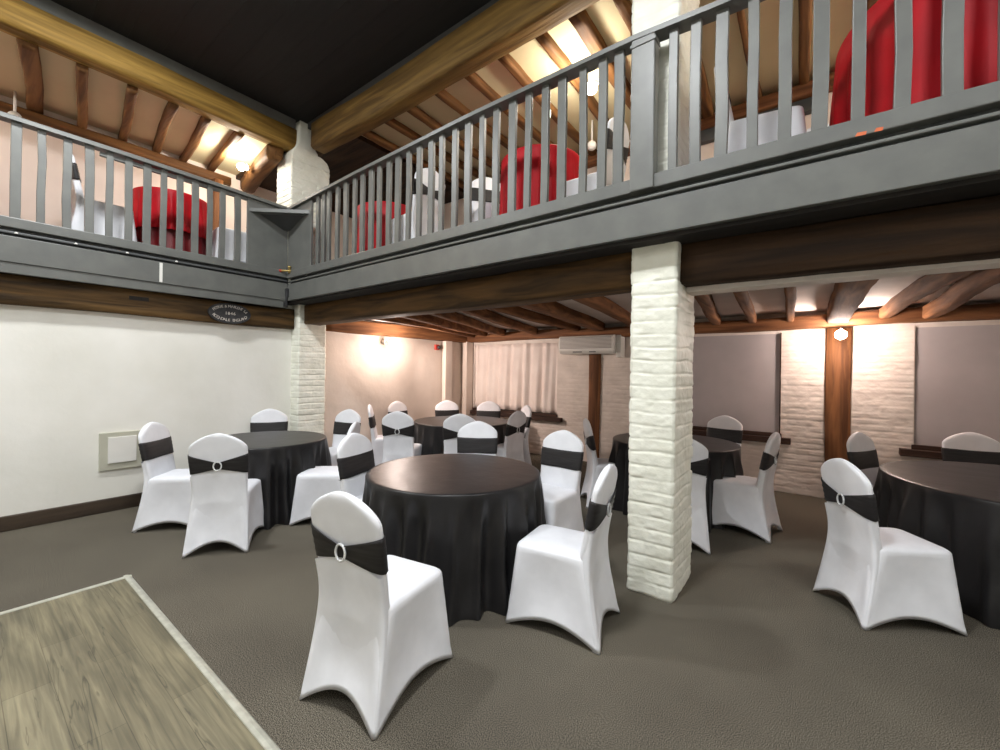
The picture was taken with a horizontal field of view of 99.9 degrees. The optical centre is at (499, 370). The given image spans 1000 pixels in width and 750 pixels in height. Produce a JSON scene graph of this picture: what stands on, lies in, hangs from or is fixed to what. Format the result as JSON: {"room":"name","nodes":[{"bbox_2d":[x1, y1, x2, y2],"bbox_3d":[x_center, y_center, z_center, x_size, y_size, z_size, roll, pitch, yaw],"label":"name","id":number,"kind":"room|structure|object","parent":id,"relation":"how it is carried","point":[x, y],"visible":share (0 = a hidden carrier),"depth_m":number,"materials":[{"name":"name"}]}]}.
{"room":"banquet hall","nodes":[
{"label":"banquet hall","id":0,"kind":"room"},
{"bbox_2d":[0,95,351,259],"bbox_3d":[-5.572,-2.414,4.769,0.100,2.135,10.000,1,0,37],"label":"wall","id":1,"kind":"structure","parent":0,"point":[53,191],"depth_m":5.06,"materials":[{"name":"paint"}]},
{"bbox_2d":[0,101,230,185],"bbox_3d":[-6.332,-2.933,3.594,0.125,0.143,7.200,1,0,37],"label":"timber beam","id":2,"kind":"structure","parent":1,"relation":"attached to","point":[27,114],"depth_m":5.37,"materials":[{"name":"brown wood"}]},
{"bbox_2d":[0,304,415,516],"bbox_3d":[-4.044,0.241,4.268,0.024,2.400,11.100,1,0,37],"label":"wall","id":3,"kind":"structure","parent":0,"point":[68,378],"depth_m":4.29,"materials":[{"name":"white paint"}]},
{"bbox_2d":[0,492,141,531],"bbox_3d":[-5.160,1.358,2.817,0.048,0.135,7.460,1,0,37],"label":"baseboard","id":4,"kind":"structure","parent":3,"relation":"attached to","point":[39,517],"depth_m":4.06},
{"bbox_2d":[98,430,141,471],"bbox_3d":[-3.924,0.826,4.409,0.055,0.385,0.420,1,0,37],"label":"hatch","id":5,"kind":"object","parent":3,"relation":"attached to","point":[117,450],"visible":0.8,"depth_m":4.35,"materials":[{"name":"white plastic"}]},
{"bbox_2d":[0,273,293,328],"bbox_3d":[-5.126,-0.721,2.813,0.191,0.319,7.462,1,0,37],"label":"timber beam","id":6,"kind":"structure","parent":3,"relation":"attached to","point":[21,290],"depth_m":4.28,"materials":[{"name":"brown wood"}]},
{"bbox_2d":[208,303,250,323],"bbox_3d":[-3.273,-0.698,5.093,0.021,0.248,0.464,1,0,37],"label":"oval plaque","id":7,"kind":"object","parent":6,"relation":"attached to","point":[229,313],"visible":1,"depth_m":5.08,"materials":[{"name":"black metal"}]},
{"bbox_2d":[51,0,490,123],"bbox_3d":[-1.420,-3.406,0.175,8.950,0.130,7.700,1,0,37],"label":"ceiling","id":8,"kind":"structure","parent":0,"point":[298,59],"depth_m":4.20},
{"bbox_2d":[236,136,463,217],"bbox_3d":[-2.317,-3.029,6.823,2.580,0.110,2.600,1,0,37],"label":"wall","id":9,"kind":"structure","parent":0,"point":[351,156],"depth_m":6.20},
{"bbox_2d":[324,331,462,446],"bbox_3d":[-1.653,0.441,7.360,0.048,2.070,3.280,1,0,37],"label":"wall","id":10,"kind":"structure","parent":0,"point":[361,371],"depth_m":6.93,"materials":[{"name":"paint"}]},
{"bbox_2d":[326,321,466,342],"bbox_3d":[-1.612,-0.678,7.309,0.180,0.218,3.132,1,0,37],"label":"timber beam","id":11,"kind":"structure","parent":10,"relation":"on","point":[361,327],"depth_m":6.98,"materials":[{"name":"brown wood"}]},
{"bbox_2d":[0,0,852,181],"bbox_3d":[-1.375,-3.045,1.520,10.500,0.050,9.900,1,0,37],"label":"ceiling","id":12,"kind":"structure","parent":0,"point":[106,94],"depth_m":4.49,"materials":[{"name":"beige paint"}]},
{"bbox_2d":[16,37,43,114],"bbox_3d":[-4.861,-3.028,4.369,1.510,0.102,0.150,1,0,44],"label":"rafter","id":13,"kind":"object","parent":12,"relation":"attached to","point":[29,55],"visible":0.98,"depth_m":4.22,"materials":[{"name":"brown wood"}]},
{"bbox_2d":[76,62,88,128],"bbox_3d":[-4.637,-3.006,4.665,0.098,0.114,1.512,1,0,-45],"label":"rafter","id":14,"kind":"object","parent":12,"relation":"attached to","point":[82,71],"visible":0.97,"depth_m":4.49,"materials":[{"name":"brown wood"}]},
{"bbox_2d":[118,84,137,141],"bbox_3d":[-4.406,-3.011,4.968,1.512,0.126,0.100,1,0,45],"label":"rafter","id":15,"kind":"object","parent":12,"relation":"attached to","point":[131,94],"visible":1,"depth_m":4.81,"materials":[{"name":"brown wood"}]},
{"bbox_2d":[152,101,178,152],"bbox_3d":[-4.199,-3.023,5.242,1.511,0.114,0.102,1,0,45],"label":"rafter","id":16,"kind":"object","parent":12,"relation":"attached to","point":[170,110],"visible":0.98,"depth_m":5.11,"materials":[{"name":"brown wood"}]},
{"bbox_2d":[179,116,210,161],"bbox_3d":[-4.001,-3.018,5.500,1.510,0.102,0.105,1,0,44],"label":"rafter","id":17,"kind":"object","parent":12,"relation":"attached to","point":[195,139],"visible":0.93,"depth_m":5.41,"materials":[{"name":"brown wood"}]},
{"bbox_2d":[207,131,244,171],"bbox_3d":[-3.792,-3.015,5.775,1.510,0.104,0.097,1,0,43],"label":"rafter","id":18,"kind":"object","parent":12,"relation":"attached to","point":[235,137],"visible":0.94,"depth_m":5.67,"materials":[{"name":"brown wood"}]},
{"bbox_2d":[363,131,463,188],"bbox_3d":[-1.032,-2.962,6.096,0.115,0.110,2.201,1,0,37],"label":"rafter","id":19,"kind":"object","parent":12,"relation":"attached to","point":[370,135],"visible":0.49,"depth_m":5.52,"materials":[{"name":"brown wood"}]},
{"bbox_2d":[385,119,490,177],"bbox_3d":[-0.697,-2.969,5.841,0.104,0.113,2.201,1,0,37],"label":"rafter","id":20,"kind":"object","parent":12,"relation":"attached to","point":[393,123],"visible":0.38,"depth_m":5.29,"materials":[{"name":"brown wood"}]},
{"bbox_2d":[407,106,500,173],"bbox_3d":[-0.386,-2.949,5.604,0.100,0.115,2.201,1,0,36],"label":"rafter","id":21,"kind":"object","parent":12,"relation":"attached to","point":[415,111],"visible":0.46,"depth_m":5.01,"materials":[{"name":"brown wood"}]},
{"bbox_2d":[435,89,518,148],"bbox_3d":[-0.014,-2.949,5.321,0.100,0.112,2.201,1,0,36],"label":"rafter","id":22,"kind":"object","parent":12,"relation":"attached to","point":[444,96],"visible":0.41,"depth_m":4.70,"materials":[{"name":"brown wood"}]},
{"bbox_2d":[465,72,553,143],"bbox_3d":[0.327,-2.954,5.062,0.114,0.107,2.201,1,0,37],"label":"rafter","id":23,"kind":"object","parent":12,"relation":"attached to","point":[474,79],"visible":0.41,"depth_m":4.47,"materials":[{"name":"brown wood"}]},
{"bbox_2d":[497,54,596,155],"bbox_3d":[0.650,-2.937,4.815,0.110,0.120,2.201,1,0,36],"label":"rafter","id":24,"kind":"object","parent":12,"relation":"attached to","point":[507,61],"visible":0.54,"depth_m":4.25,"materials":[{"name":"brown wood"}]},
{"bbox_2d":[535,32,608,120],"bbox_3d":[0.975,-2.949,4.569,0.109,0.115,2.204,1,0,35],"label":"rafter","id":25,"kind":"object","parent":12,"relation":"attached to","point":[545,40],"visible":0.38,"depth_m":3.93,"materials":[{"name":"brown wood"}]},
{"bbox_2d":[568,9,630,109],"bbox_3d":[1.279,-2.939,4.337,0.153,0.114,2.201,1,0,37],"label":"rafter","id":26,"kind":"object","parent":12,"relation":"attached to","point":[583,24],"visible":0.39,"depth_m":3.68,"materials":[{"name":"brown wood"}]},
{"bbox_2d":[798,0,811,84],"bbox_3d":[2.481,-2.920,3.422,0.099,0.118,2.201,1,0,36],"label":"rafter","id":27,"kind":"object","parent":12,"relation":"attached to","point":[804,6],"visible":0.93,"depth_m":3.65,"materials":[{"name":"brown wood"}]},
{"bbox_2d":[0,453,999,749],"bbox_3d":[-0.510,1.533,1.753,9.300,0.119,11.400,1,0,37],"label":"floor","id":28,"kind":"structure","parent":0,"point":[747,655],"depth_m":2.16,"materials":[{"name":"carpet"}]},
{"bbox_2d":[131,422,190,532],"bbox_3d":[-3.052,0.969,4.033,0.578,0.966,0.463,1,0,-9],"label":"banquet chair","id":29,"kind":"object","parent":28,"relation":"on","point":[166,494],"visible":0.85,"depth_m":3.85,"materials":[{"name":"white fabric"}]},
{"bbox_2d":[182,433,263,557],"bbox_3d":[-2.335,0.980,3.614,0.463,0.966,0.578,1,0,-16],"label":"banquet chair","id":30,"kind":"object","parent":28,"relation":"on","point":[226,506],"visible":1,"depth_m":3.39,"materials":[{"name":"white fabric"}]},
{"bbox_2d":[250,409,287,431],"bbox_3d":[-2.876,0.972,5.206,0.463,0.966,0.578,1,0,-26],"label":"banquet chair","id":31,"kind":"object","parent":28,"relation":"on","point":[267,419],"visible":0.34,"depth_m":5.39,"materials":[{"name":"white fabric"}]},
{"bbox_2d":[229,431,331,529],"bbox_3d":[-2.504,1.089,4.458,1.314,0.741,1.320,1,0,1],"label":"tablecloth","id":32,"kind":"object","parent":28,"relation":"on","point":[276,458],"visible":0.51,"depth_m":4.06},
{"bbox_2d":[290,304,325,433],"bbox_3d":[-2.710,0.281,5.906,0.274,2.360,0.410,1,0,37],"label":"brick pillar","id":33,"kind":"structure","parent":28,"relation":"on","point":[308,355],"depth_m":5.78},
{"bbox_2d":[289,421,359,525],"bbox_3d":[-1.731,0.988,4.234,0.578,0.966,0.463,1,0,-5],"label":"banquet chair","id":34,"kind":"object","parent":28,"relation":"on","point":[313,483],"visible":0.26,"depth_m":4.04,"materials":[{"name":"white fabric"}]},
{"bbox_2d":[329,409,360,465],"bbox_3d":[-2.096,0.983,5.290,0.463,0.966,0.578,1,0,23],"label":"banquet chair","id":35,"kind":"object","parent":28,"relation":"on","point":[344,419],"visible":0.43,"depth_m":5.47,"materials":[{"name":"white fabric"}]},
{"bbox_2d":[337,433,374,500],"bbox_3d":[-0.975,0.999,3.395,0.578,0.966,0.463,1,0,19],"label":"banquet chair","id":36,"kind":"object","parent":28,"relation":"on","point":[355,455],"visible":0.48,"depth_m":3.39,"materials":[{"name":"white fabric"}]},
{"bbox_2d":[368,404,382,465],"bbox_3d":[-1.716,0.989,6.384,0.578,0.966,0.463,1,0,-13],"label":"banquet chair","id":37,"kind":"object","parent":28,"relation":"on","point":[376,440],"visible":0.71,"depth_m":6.17,"materials":[{"name":"white fabric"}]},
{"bbox_2d":[299,491,452,739],"bbox_3d":[-0.571,1.005,2.051,0.463,0.966,0.578,1,0,27],"label":"banquet chair","id":38,"kind":"object","parent":28,"relation":"on","point":[381,621],"visible":1,"depth_m":1.86,"materials":[{"name":"white fabric"}]},
{"bbox_2d":[382,411,421,462],"bbox_3d":[-1.291,0.995,5.621,0.463,0.966,0.578,1,0,5],"label":"banquet chair","id":39,"kind":"object","parent":28,"relation":"on","point":[398,428],"visible":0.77,"depth_m":5.39,"materials":[{"name":"white fabric"}]},
{"bbox_2d":[442,341,451,400],"bbox_3d":[-1.022,0.445,8.074,0.095,2.080,0.180,1,0,37],"label":"pipe boxing","id":40,"kind":"object","parent":28,"relation":"on","point":[447,345],"visible":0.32,"depth_m":8.02,"materials":[{"name":"paint"}]},
{"bbox_2d":[362,454,545,626],"bbox_3d":[-0.351,1.121,3.187,1.404,0.741,1.407,1,0,19],"label":"tablecloth","id":41,"kind":"object","parent":28,"relation":"on","point":[463,516],"visible":0.84,"depth_m":2.63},
{"bbox_2d":[443,414,474,453],"bbox_3d":[-0.509,1.006,5.428,0.463,0.966,0.578,1,0,-3],"label":"banquet chair","id":42,"kind":"object","parent":28,"relation":"on","point":[453,424],"visible":0.42,"depth_m":5.16,"materials":[{"name":"white fabric"}]},
{"bbox_2d":[414,416,507,454],"bbox_3d":[-0.559,1.117,6.328,1.603,0.741,1.604,1,0,37],"label":"tablecloth","id":43,"kind":"object","parent":28,"relation":"on","point":[428,432],"visible":0.31,"depth_m":5.83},
{"bbox_2d":[462,342,472,415],"bbox_3d":[-0.666,0.450,8.513,0.120,2.080,0.190,1,0,37],"label":"pipe boxing","id":44,"kind":"object","parent":28,"relation":"on","point":[467,355],"visible":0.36,"depth_m":8.45,"materials":[{"name":"paint"}]},
{"bbox_2d":[457,421,497,455],"bbox_3d":[-0.254,1.010,4.177,0.463,0.966,0.578,1,0,3],"label":"banquet chair","id":45,"kind":"object","parent":28,"relation":"on","point":[476,437],"visible":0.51,"depth_m":4.38,"materials":[{"name":"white fabric"}]},
{"bbox_2d":[496,410,525,461],"bbox_3d":[0.034,1.014,5.844,0.578,0.966,0.463,1,0,37],"label":"banquet chair","id":46,"kind":"object","parent":28,"relation":"on","point":[512,447],"visible":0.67,"depth_m":5.66,"materials":[{"name":"white fabric"}]},
{"bbox_2d":[505,464,619,654],"bbox_3d":[0.397,1.019,2.564,0.578,0.966,0.463,1,0,29],"label":"banquet chair","id":47,"kind":"object","parent":28,"relation":"on","point":[562,577],"visible":1,"depth_m":2.41,"materials":[{"name":"white fabric"}]},
{"bbox_2d":[540,430,584,531],"bbox_3d":[0.412,1.019,3.633,0.464,0.966,0.578,1,0,39],"label":"banquet chair","id":48,"kind":"object","parent":28,"relation":"on","point":[562,453],"visible":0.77,"depth_m":3.68,"materials":[{"name":"white fabric"}]},
{"bbox_2d":[588,354,600,457],"bbox_3d":[1.580,0.483,6.983,0.213,2.080,0.134,1,0,37],"label":"timber post","id":49,"kind":"object","parent":28,"relation":"on","point":[594,359],"visible":0.62,"depth_m":6.92,"materials":[{"name":"brown wood"}]},
{"bbox_2d":[580,418,614,508],"bbox_3d":[1.249,1.032,4.831,0.578,0.966,0.463,1,0,2],"label":"banquet chair","id":50,"kind":"object","parent":28,"relation":"on","point":[595,465],"visible":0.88,"depth_m":4.70,"materials":[{"name":"white fabric"}]},
{"bbox_2d":[627,241,694,602],"bbox_3d":[1.165,0.327,3.020,0.319,2.380,0.511,1,0,37],"label":"brick pillar","id":51,"kind":"structure","parent":28,"relation":"on","point":[660,452],"depth_m":2.83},
{"bbox_2d":[304,252,631,325],"bbox_3d":[-0.782,-0.746,4.450,4.551,0.276,0.262,1,0,37],"label":"timber beam","id":52,"kind":"structure","parent":51,"relation":"attached to","point":[606,275],"depth_m":3.78,"materials":[{"name":"brown wood"}]},
{"bbox_2d":[680,195,999,287],"bbox_3d":[2.760,-0.666,1.748,3.749,0.328,0.260,1,0,37],"label":"timber beam","id":53,"kind":"structure","parent":51,"relation":"attached to","point":[965,230],"depth_m":2.26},
{"bbox_2d":[686,258,999,295],"bbox_3d":[2.821,-0.538,1.830,3.740,0.038,0.160,1,0,37],"label":"lining","id":54,"kind":"object","parent":53,"relation":"attached to","point":[990,263],"visible":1,"depth_m":2.41,"materials":[{"name":"white paint"}]},
{"bbox_2d":[608,433,743,532],"bbox_3d":[1.961,1.154,4.724,1.470,0.741,1.466,1,0,37],"label":"tablecloth","id":55,"kind":"object","parent":28,"relation":"on","point":[724,456],"visible":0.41,"depth_m":4.41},
{"bbox_2d":[690,439,710,554],"bbox_3d":[1.608,1.037,3.817,0.463,0.966,0.578,1,0,15],"label":"banquet chair","id":56,"kind":"object","parent":28,"relation":"on","point":[700,459],"visible":0.43,"depth_m":3.55,"materials":[{"name":"white fabric"}]},
{"bbox_2d":[706,415,742,445],"bbox_3d":[2.719,1.053,5.245,0.578,0.966,0.463,1,0,-45],"label":"banquet chair","id":57,"kind":"object","parent":28,"relation":"on","point":[725,427],"visible":0.37,"depth_m":5.37,"materials":[{"name":"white fabric"}]},
{"bbox_2d":[712,432,781,542],"bbox_3d":[2.369,1.048,4.092,0.463,0.966,0.578,1,0,-45],"label":"banquet chair","id":58,"kind":"object","parent":28,"relation":"on","point":[748,503],"visible":0.98,"depth_m":3.93,"materials":[{"name":"white fabric"}]},
{"bbox_2d":[824,327,852,498],"bbox_3d":[4.087,0.519,5.079,0.262,2.080,0.136,1,0,37],"label":"timber post","id":59,"kind":"object","parent":28,"relation":"on","point":[838,362],"visible":0.68,"depth_m":5.03,"materials":[{"name":"brown wood"}]},
{"bbox_2d":[846,432,878,487],"bbox_3d":[3.507,1.064,3.753,0.463,0.966,0.578,1,0,-24],"label":"banquet chair","id":60,"kind":"object","parent":28,"relation":"on","point":[861,451],"visible":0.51,"depth_m":3.92,"materials":[{"name":"white fabric"}]},
{"bbox_2d":[813,458,967,635],"bbox_3d":[2.454,1.049,2.683,0.578,0.966,0.463,1,0,4],"label":"banquet chair","id":61,"kind":"object","parent":28,"relation":"on","point":[885,574],"visible":1,"depth_m":2.50,"materials":[{"name":"white fabric"}]},
{"bbox_2d":[873,460,999,628],"bbox_3d":[3.832,1.181,2.924,1.980,0.741,1.967,1,0,37],"label":"tablecloth","id":62,"kind":"object","parent":28,"relation":"on","point":[952,506],"visible":0.74,"depth_m":2.81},
{"bbox_2d":[941,432,999,464],"bbox_3d":[4.460,1.078,3.883,0.463,0.966,0.578,1,0,32],"label":"banquet chair","id":63,"kind":"object","parent":28,"relation":"on","point":[970,447],"visible":0.42,"depth_m":4.07,"materials":[{"name":"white fabric"}]},
{"bbox_2d":[444,92,832,229],"bbox_3d":[1.642,-2.309,5.499,10.500,2.135,0.100,1,0,37],"label":"wall","id":64,"kind":"structure","parent":0,"point":[707,150],"depth_m":5.43,"materials":[{"name":"paint"}]},
{"bbox_2d":[587,72,834,168],"bbox_3d":[2.618,-2.833,4.625,7.900,0.170,0.151,1,0,37],"label":"timber beam","id":65,"kind":"structure","parent":64,"relation":"attached to","point":[799,92],"depth_m":4.42,"materials":[{"name":"brown wood"}]},
{"bbox_2d":[369,275,999,329],"bbox_3d":[1.889,-0.763,4.697,9.100,0.030,3.650,1,0,37],"label":"ceiling","id":66,"kind":"structure","parent":0,"point":[809,298],"depth_m":4.46,"materials":[{"name":"white paint"}]},
{"bbox_2d":[402,314,487,335],"bbox_3d":[-0.791,-0.729,6.580,0.119,0.144,3.401,1,0,18],"label":"joist","id":67,"kind":"object","parent":66,"relation":"attached to","point":[429,319],"visible":0.67,"depth_m":6.34,"materials":[{"name":"brown wood"}]},
{"bbox_2d":[430,312,505,335],"bbox_3d":[-0.416,-0.722,6.293,0.114,0.139,3.418,1,0,16],"label":"joist","id":68,"kind":"object","parent":66,"relation":"attached to","point":[455,317],"visible":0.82,"depth_m":6.12,"materials":[{"name":"brown wood"}]},
{"bbox_2d":[462,309,537,334],"bbox_3d":[0.019,-0.724,5.961,0.129,0.142,3.325,1,0,21],"label":"joist","id":69,"kind":"object","parent":66,"relation":"attached to","point":[485,314],"visible":0.72,"depth_m":5.88,"materials":[{"name":"brown wood"}]},
{"bbox_2d":[489,306,580,330],"bbox_3d":[0.497,-0.719,5.598,0.107,0.143,3.226,1,0,30],"label":"joist","id":70,"kind":"object","parent":66,"relation":"attached to","point":[519,312],"visible":0.66,"depth_m":5.48,"materials":[{"name":"brown wood"}]},
{"bbox_2d":[519,302,604,330],"bbox_3d":[0.860,-0.713,5.323,0.174,0.176,3.243,1,0,28],"label":"joist","id":71,"kind":"object","parent":66,"relation":"attached to","point":[557,310],"visible":0.71,"depth_m":5.14,"materials":[{"name":"brown wood"}]},
{"bbox_2d":[572,296,630,325],"bbox_3d":[1.341,-0.709,4.957,0.145,0.146,3.230,1,0,29],"label":"joist","id":72,"kind":"object","parent":66,"relation":"attached to","point":[602,304],"visible":0.62,"depth_m":4.57,"materials":[{"name":"brown wood"}]},
{"bbox_2d":[827,279,878,323],"bbox_3d":[3.039,-0.658,3.663,0.228,0.200,3.202,1,0,36],"label":"joist","id":73,"kind":"object","parent":66,"relation":"attached to","point":[846,297],"visible":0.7,"depth_m":3.55,"materials":[{"name":"brown wood"}]},
{"bbox_2d":[878,270,975,317],"bbox_3d":[3.409,-0.667,3.383,0.142,0.160,3.206,1,0,35],"label":"joist","id":74,"kind":"object","parent":66,"relation":"attached to","point":[926,285],"visible":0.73,"depth_m":3.40,"materials":[{"name":"brown wood"}]},
{"bbox_2d":[922,268,999,318],"bbox_3d":[3.631,-0.654,3.213,0.158,0.178,3.201,1,0,36],"label":"joist","id":75,"kind":"object","parent":66,"relation":"attached to","point":[966,288],"visible":0.91,"depth_m":3.34,"materials":[{"name":"brown wood"}]},
{"bbox_2d":[472,302,999,497],"bbox_3d":[2.860,0.384,5.991,9.104,2.316,0.023,1,0,37],"label":"wall","id":76,"kind":"structure","parent":0,"point":[882,374],"depth_m":5.26,"materials":[{"name":"white paint"}]},
{"bbox_2d":[470,342,562,422],"bbox_3d":[0.247,0.161,7.990,2.160,1.435,0.220,1,0,37],"label":"window","id":77,"kind":"structure","parent":76,"relation":"in","point":[551,417],"depth_m":7.63,"materials":[{"name":"white paint"}]},
{"bbox_2d":[475,342,557,413],"bbox_3d":[0.248,0.114,8.007,1.900,1.260,0.096,1,0,37],"label":"curtain","id":78,"kind":"object","parent":77,"relation":"hanging from","point":[510,376],"visible":0.97,"depth_m":7.92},
{"bbox_2d":[559,335,615,354],"bbox_3d":[1.433,-0.429,6.862,0.960,0.300,0.231,1,0,37],"label":"air conditioner","id":79,"kind":"object","parent":76,"relation":"attached to","point":[594,344],"visible":0.94,"depth_m":6.74,"materials":[{"name":"white plastic"}]},
{"bbox_2d":[560,336,611,348],"bbox_3d":[1.366,-0.456,6.774,0.900,0.181,0.009,1,0,37],"label":"grille","id":80,"kind":"object","parent":79,"relation":"attached to","point":[571,342],"depth_m":6.76,"materials":[{"name":"grey plastic"}]},
{"bbox_2d":[467,303,999,342],"bbox_3d":[2.850,-0.615,5.880,9.000,0.189,0.236,1,0,37],"label":"timber beam","id":81,"kind":"structure","parent":76,"relation":"attached to","point":[990,311],"depth_m":5.19,"materials":[{"name":"brown wood"}]},
{"bbox_2d":[692,333,790,444],"bbox_3d":[2.965,0.193,5.923,1.890,1.450,0.220,1,0,37],"label":"window","id":82,"kind":"structure","parent":76,"relation":"in","point":[757,436],"depth_m":5.50,"materials":[{"name":"white paint"}]},
{"bbox_2d":[692,334,779,432],"bbox_3d":[2.973,0.151,5.933,1.636,1.295,0.006,1,0,37],"label":"roller blind","id":83,"kind":"object","parent":82,"relation":"attached to","point":[737,377],"visible":0.57,"depth_m":5.72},
{"bbox_2d":[899,323,999,459],"bbox_3d":[5.209,0.218,4.215,1.750,1.465,0.220,1,0,37],"label":"window","id":84,"kind":"structure","parent":76,"relation":"in","point":[921,451],"depth_m":4.58,"materials":[{"name":"white paint"}]},
{"bbox_2d":[914,325,999,446],"bbox_3d":[5.217,0.176,4.226,1.496,1.310,0.006,1,0,37],"label":"roller blind","id":85,"kind":"object","parent":84,"relation":"attached to","point":[957,368],"visible":1,"depth_m":4.49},
{"bbox_3d":[-1.402,-1.213,1.520,10.500,0.145,9.900,1,0,37],"label":"floor","id":86,"kind":"structure","parent":0,"visible":0},
{"bbox_2d":[71,155,136,241],"bbox_3d":[-4.374,-1.815,4.605,0.464,0.966,0.578,1,0,39],"label":"banquet chair","id":87,"kind":"object","parent":86,"relation":"on","point":[77,196],"visible":0.43,"depth_m":4.44,"materials":[{"name":"white fabric"}]},
{"bbox_2d":[0,227,286,307],"bbox_3d":[-5.039,-1.062,2.652,0.084,0.397,7.300,1,0,37],"label":"fascia","id":88,"kind":"object","parent":86,"relation":"attached to","point":[25,253],"visible":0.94,"depth_m":4.26,"materials":[{"name":"grey paint"}]},
{"bbox_2d":[0,111,287,277],"bbox_3d":[-5.023,-1.756,2.647,0.110,0.995,7.300,1,0,37],"label":"balustrade","id":89,"kind":"object","parent":86,"relation":"on","point":[266,242],"visible":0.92,"depth_m":4.37,"materials":[{"name":"grey paint"}]},
{"bbox_2d":[135,227,205,254],"bbox_3d":[-4.097,-1.722,5.248,0.760,0.785,0.783,1,0,41],"label":"cloth","id":90,"kind":"object","parent":86,"relation":"on","point":[170,233],"visible":0.17,"depth_m":4.97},
{"bbox_2d":[133,186,206,238],"bbox_3d":[-4.074,-1.904,5.250,0.864,0.480,0.877,1,0,37],"label":"tablecloth","id":91,"kind":"object","parent":90,"relation":"on","point":[137,191],"visible":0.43,"depth_m":4.92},
{"bbox_2d":[212,227,245,262],"bbox_3d":[-3.460,-1.802,5.492,0.463,0.966,0.578,1,0,42],"label":"banquet chair","id":92,"kind":"object","parent":86,"relation":"on","point":[229,233],"visible":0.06,"depth_m":5.29,"materials":[{"name":"white fabric"}]},
{"bbox_2d":[276,121,329,284],"bbox_3d":[-2.752,-2.265,5.899,0.478,2.210,0.558,1,0,37],"label":"brick pillar","id":93,"kind":"structure","parent":86,"relation":"on","point":[301,173],"depth_m":5.70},
{"bbox_2d":[0,0,296,151],"bbox_3d":[-5.053,-3.156,2.749,0.249,0.317,7.401,1,0,37],"label":"timber beam","id":94,"kind":"structure","parent":93,"relation":"attached to","point":[20,19],"depth_m":4.32,"materials":[{"name":"brown wood"}]},
{"bbox_2d":[22,0,295,128],"bbox_3d":[-4.989,-3.335,2.695,0.040,0.125,7.390,1,0,37],"label":"board","id":95,"kind":"object","parent":94,"relation":"attached to","point":[49,6],"visible":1,"depth_m":4.44,"materials":[{"name":"grey paint"}]},
{"bbox_2d":[240,144,283,193],"bbox_3d":[-3.462,-2.895,6.053,0.221,0.233,1.420,1,0,-44],"label":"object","id":96,"kind":"structure","parent":93,"relation":"attached to","point":[270,156],"depth_m":5.84,"materials":[{"name":"brown wood"}]},
{"bbox_2d":[357,201,411,252],"bbox_3d":[-1.487,-1.707,5.601,0.939,0.800,0.932,1,0,37],"label":"tablecloth","id":97,"kind":"object","parent":86,"relation":"on","point":[403,207],"visible":0.15,"depth_m":5.20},
{"bbox_2d":[391,168,438,243],"bbox_3d":[-0.961,-1.766,4.847,0.578,0.966,0.463,1,0,42],"label":"banquet chair","id":98,"kind":"object","parent":86,"relation":"on","point":[425,170],"visible":0.29,"depth_m":4.66,"materials":[{"name":"white fabric"}]},
{"bbox_2d":[472,177,499,221],"bbox_3d":[-0.070,-1.753,4.596,0.463,0.966,0.578,1,0,-18],"label":"banquet chair","id":99,"kind":"object","parent":86,"relation":"on","point":[475,184],"visible":0.25,"depth_m":4.73,"materials":[{"name":"white fabric"}]},
{"bbox_2d":[499,144,578,214],"bbox_3d":[0.407,-1.679,4.245,0.899,0.800,0.890,1,0,37],"label":"tablecloth","id":100,"kind":"object","parent":86,"relation":"on","point":[572,157],"visible":0.36,"depth_m":3.89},
{"bbox_2d":[566,117,629,196],"bbox_3d":[0.856,-1.740,3.867,0.578,0.966,0.464,1,0,39],"label":"banquet chair","id":101,"kind":"object","parent":86,"relation":"on","point":[571,185],"visible":0.3,"depth_m":3.67,"materials":[{"name":"white fabric"}]},
{"bbox_2d":[287,0,999,278],"bbox_3d":[0.637,-1.679,2.951,8.600,1.033,0.111,1,0,37],"label":"balustrade","id":102,"kind":"object","parent":86,"relation":"on","point":[954,101],"visible":1,"depth_m":2.69,"materials":[{"name":"grey paint"}]},
{"bbox_2d":[249,208,309,230],"bbox_3d":[-2.723,-1.921,5.187,0.539,0.162,0.474,1,0,37],"label":"corner shelf","id":103,"kind":"object","parent":102,"relation":"attached to","point":[286,219],"visible":1,"depth_m":5.28,"materials":[{"name":"grey paint"}]},
{"bbox_2d":[287,107,999,300],"bbox_3d":[0.636,-1.021,2.964,8.600,0.290,0.070,1,0,37],"label":"fascia","id":104,"kind":"object","parent":86,"relation":"attached to","point":[967,146],"visible":1,"depth_m":2.41,"materials":[{"name":"grey paint"}]},
{"bbox_2d":[288,173,999,305],"bbox_3d":[0.707,-0.890,3.141,9.100,0.080,0.360,1,0,37],"label":"trim","id":105,"kind":"structure","parent":104,"relation":"attached to","point":[988,185],"depth_m":2.46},
{"bbox_2d":[630,0,699,171],"bbox_3d":[1.181,-2.023,2.995,0.341,1.840,0.515,1,0,37],"label":"brick pillar","id":106,"kind":"structure","parent":86,"relation":"on","point":[646,14],"depth_m":2.77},
{"bbox_2d":[311,0,599,153],"bbox_3d":[0.907,-3.078,3.115,8.400,0.391,0.252,1,0,37],"label":"timber beam","id":107,"kind":"structure","parent":106,"relation":"on","point":[505,26],"depth_m":4.10,"materials":[{"name":"brown wood"}]},
{"bbox_2d":[308,0,498,129],"bbox_3d":[0.813,-3.271,3.112,8.550,0.085,0.040,1,0,37],"label":"board","id":108,"kind":"object","parent":107,"relation":"attached to","point":[410,57],"visible":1,"depth_m":4.48,"materials":[{"name":"grey paint"}]},
{"bbox_2d":[714,67,806,152],"bbox_3d":[1.824,-1.726,2.966,0.578,0.966,0.463,1,0,29],"label":"banquet chair","id":109,"kind":"object","parent":86,"relation":"on","point":[767,122],"visible":0.16,"depth_m":2.79,"materials":[{"name":"white fabric"}]},
{"bbox_2d":[829,0,997,125],"bbox_3d":[2.801,-1.645,2.365,1.506,0.800,1.520,1,0,37],"label":"tablecloth","id":110,"kind":"object","parent":86,"relation":"on","point":[980,16],"visible":0.29,"depth_m":2.12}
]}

